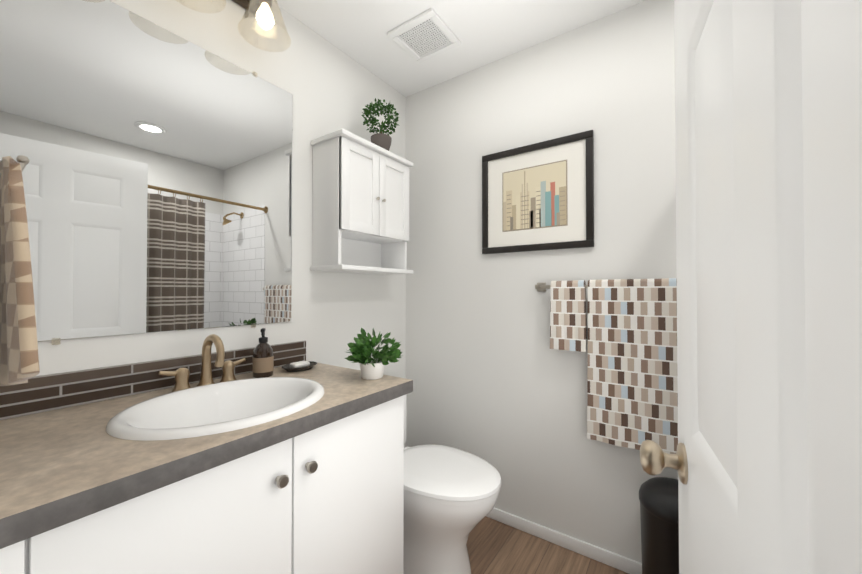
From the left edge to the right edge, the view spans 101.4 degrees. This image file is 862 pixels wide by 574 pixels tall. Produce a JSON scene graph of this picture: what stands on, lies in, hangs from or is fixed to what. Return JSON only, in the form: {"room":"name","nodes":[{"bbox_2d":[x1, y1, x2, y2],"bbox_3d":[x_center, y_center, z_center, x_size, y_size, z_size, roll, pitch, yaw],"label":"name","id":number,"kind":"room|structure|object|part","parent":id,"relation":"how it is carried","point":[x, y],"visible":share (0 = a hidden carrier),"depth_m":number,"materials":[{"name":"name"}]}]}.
{"room":"bathroom","nodes":[
{"label":"bathroom","id":0,"kind":"room"},
{"bbox_2d":[4,0,405,447],"bbox_3d":[-1.188,-0.006,0.855,0.120,2.440,3.430,0,-1,35],"label":"wall","id":1,"kind":"structure","parent":0,"point":[328,86],"depth_m":1.62,"materials":[{"name":"white paint"}]},
{"bbox_2d":[0,0,292,344],"bbox_3d":[-0.870,-0.356,1.202,0.010,1.034,0.885,0,-1,35],"label":"mirror","id":2,"kind":"object","parent":1,"relation":"attached to","point":[157,176],"visible":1,"depth_m":1.12,"materials":[{"name":"silver metal"}]},
{"bbox_2d":[176,0,290,51],"bbox_3d":[-0.780,-1.057,1.145,0.229,0.220,0.662,0,-1,35],"label":"sconce","id":3,"kind":"object","parent":1,"relation":"attached to","point":[260,11],"visible":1,"depth_m":1.32,"materials":[{"name":"brown metal"}]},
{"bbox_2d":[310,128,412,274],"bbox_3d":[-0.329,-0.379,1.791,0.221,0.610,0.504,0,-1,35],"label":"upper cabinet","id":4,"kind":"object","parent":1,"relation":"attached to","point":[360,218],"visible":1,"depth_m":1.66,"materials":[{"name":"white wood"}]},
{"bbox_3d":[-0.262,-0.457,1.746,0.020,0.408,0.476,0,-1,35],"label":"door","id":5,"kind":"part","parent":4,"relation":"part of","materials":[{"name":"white wood"}]},
{"bbox_2d":[361,98,398,150],"bbox_3d":[-0.256,-0.826,1.820,0.169,0.284,0.170,0,-1,35],"label":"potted plant","id":6,"kind":"object","parent":4,"relation":"on","point":[381,139],"visible":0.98,"depth_m":1.80,"materials":[{"name":"grey"}]},
{"bbox_2d":[272,0,644,96],"bbox_3d":[-0.110,-1.264,0.213,2.700,0.060,3.580,0,-1,35],"label":"ceiling","id":7,"kind":"structure","parent":0,"point":[485,32],"depth_m":1.64,"materials":[{"name":"white paint"}]},
{"bbox_2d":[387,8,460,63],"bbox_3d":[-0.029,-1.207,1.715,0.260,0.016,0.260,0,-1,35],"label":"ceiling vent","id":8,"kind":"object","parent":7,"relation":"in","point":[428,34],"visible":0.98,"depth_m":1.70,"materials":[{"name":"white plastic"}]},
{"bbox_2d":[406,0,677,562],"bbox_3d":[0.860,0.003,1.594,2.640,2.440,0.120,0,-1,35],"label":"wall","id":9,"kind":"structure","parent":0,"point":[499,385],"depth_m":1.75,"materials":[{"name":"white paint"}]},
{"bbox_2d":[482,130,593,253],"bbox_3d":[0.508,-0.445,1.755,0.555,0.530,0.022,0,-1,35],"label":"picture frame","id":10,"kind":"object","parent":9,"relation":"attached to","point":[539,196],"visible":1,"depth_m":1.73,"materials":[{"name":"black wood"}]},
{"bbox_3d":[0.508,-0.445,1.754,0.327,0.312,0.003,0,-1,35],"label":"art panel","id":11,"kind":"part","parent":10,"relation":"part of","materials":[{"name":"beige paper"}]},
{"bbox_2d":[486,508,641,573],"bbox_3d":[0.503,1.195,1.744,1.627,0.060,0.016,0,-1,35],"label":"baseboard","id":12,"kind":"structure","parent":9,"relation":"attached to","point":[612,559],"depth_m":1.63,"materials":[{"name":"white wood"}]},
{"bbox_2d":[535,278,677,453],"bbox_3d":[0.798,0.316,1.510,0.714,0.696,0.079,0,-1,35],"label":"towel rail","id":13,"kind":"object","parent":9,"relation":"attached to","point":[632,394],"visible":0.83,"depth_m":1.46,"materials":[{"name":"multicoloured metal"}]},
{"bbox_2d":[550,280,586,351],"bbox_3d":[0.623,0.129,1.609,0.159,0.316,0.037,0,-1,35],"label":"hand towel","id":14,"kind":"object","parent":13,"relation":"hanging from","point":[568,316],"depth_m":1.59,"materials":[{"name":"multicoloured fabric"}]},
{"bbox_2d":[587,278,677,453],"bbox_3d":[0.866,0.315,1.438,0.428,0.696,0.037,0,-1,35],"label":"bath towel","id":15,"kind":"object","parent":13,"relation":"hanging from","point":[632,387],"depth_m":1.45,"materials":[{"name":"multicoloured fabric"}]},
{"bbox_2d":[466,516,628,573],"bbox_3d":[-0.172,1.237,0.225,2.850,0.060,3.580,0,-1,35],"label":"floor","id":16,"kind":"structure","parent":0,"point":[495,546],"depth_m":1.61,"materials":[{"name":"brown wood"}]},
{"bbox_2d":[0,334,412,573],"bbox_3d":[-0.597,0.686,1.053,0.606,1.061,0.997,0,-1,35],"label":"bathroom vanity","id":17,"kind":"object","parent":16,"relation":"on","point":[280,470],"visible":1,"depth_m":0.84,"materials":[{"name":"white wood"}]},
{"bbox_2d":[0,341,305,419],"bbox_3d":[-0.853,0.290,1.220,0.009,0.098,0.974,0,-1,35],"label":"backsplash","id":18,"kind":"structure","parent":17,"relation":"on","point":[41,393],"depth_m":1.06,"materials":[{"name":"tile"}]},
{"bbox_2d":[159,334,245,391],"bbox_3d":[-0.732,0.248,1.181,0.139,0.181,0.267,0,-1,35],"label":"faucet","id":19,"kind":"object","parent":17,"relation":"on","point":[228,382],"depth_m":1.18,"materials":[{"name":"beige metal"}]},
{"bbox_2d":[106,377,323,440],"bbox_3d":[-0.576,0.406,1.021,0.456,0.173,0.544,0,-1,35],"label":"sink","id":20,"kind":"object","parent":17,"relation":"in","point":[211,411],"depth_m":1.04,"materials":[{"name":"white ceramic"}]},
{"bbox_2d":[252,328,273,377],"bbox_3d":[-0.641,0.249,1.349,0.073,0.182,0.073,0,-1,35],"label":"soap dispenser","id":21,"kind":"object","parent":17,"relation":"on","point":[263,360],"visible":0.98,"depth_m":1.32,"materials":[{"name":"black glass"}]},
{"bbox_3d":[-0.350,0.485,0.919,0.029,0.032,0.119,0,-1,35],"label":"knob","id":22,"kind":"part","parent":17,"relation":"part of","materials":[{"name":"silver metal"}]},
{"bbox_2d":[281,361,316,371],"bbox_3d":[-0.543,0.326,1.463,0.109,0.030,0.154,0,-1,35],"label":"soap dish","id":23,"kind":"object","parent":17,"relation":"on","point":[299,366],"visible":1,"depth_m":1.44,"materials":[{"name":"grey"}]},
{"bbox_2d":[345,328,402,379],"bbox_3d":[-0.222,0.245,1.325,0.230,0.190,0.220,0,-1,35],"label":"potted plant","id":24,"kind":"object","parent":17,"relation":"on","point":[362,349],"visible":1,"depth_m":1.29,"materials":[{"name":"white"}]},
{"bbox_2d":[403,394,500,573],"bbox_3d":[-0.073,0.863,1.617,0.818,0.722,0.420,0,-1,35],"label":"toilet","id":25,"kind":"object","parent":16,"relation":"on","point":[451,494],"visible":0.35,"depth_m":1.42,"materials":[{"name":"white ceramic"}]},
{"bbox_2d":[639,477,678,573],"bbox_3d":[0.898,0.975,1.287,0.244,0.488,0.275,0,-1,35],"label":"trash can","id":26,"kind":"object","parent":16,"relation":"on","point":[659,508],"visible":0.58,"depth_m":1.26,"materials":[{"name":"black plastic"}]},
{"bbox_3d":[-0.238,0.148,0.126,0.980,2.115,0.164,0,-1,35],"label":"door frame","id":27,"kind":"structure","parent":0,"visible":0},
{"bbox_2d":[640,0,861,573],"bbox_3d":[0.303,0.189,0.305,0.169,2.014,0.801,0,-1,27],"label":"door","id":28,"kind":"structure","parent":27,"relation":"attached to","point":[765,461],"depth_m":0.28,"materials":[{"name":"white wood"}]},
{"bbox_3d":[0.462,0.306,0.619,0.169,0.066,0.096,0,-1,27],"label":"knob","id":29,"kind":"part","parent":28,"relation":"part of","materials":[{"name":"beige metal"}]},
{"bbox_3d":[-0.882,-0.009,0.576,0.700,2.440,0.120,0,-1,35],"label":"wall","id":30,"kind":"structure","parent":0,"visible":0},
{"bbox_2d":[0,155,39,385],"bbox_3d":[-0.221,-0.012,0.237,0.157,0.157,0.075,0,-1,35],"label":"towel","id":31,"kind":"object","parent":30,"relation":"attached to","point":[19,359],"visible":1,"depth_m":0.20,"materials":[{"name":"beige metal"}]}
]}

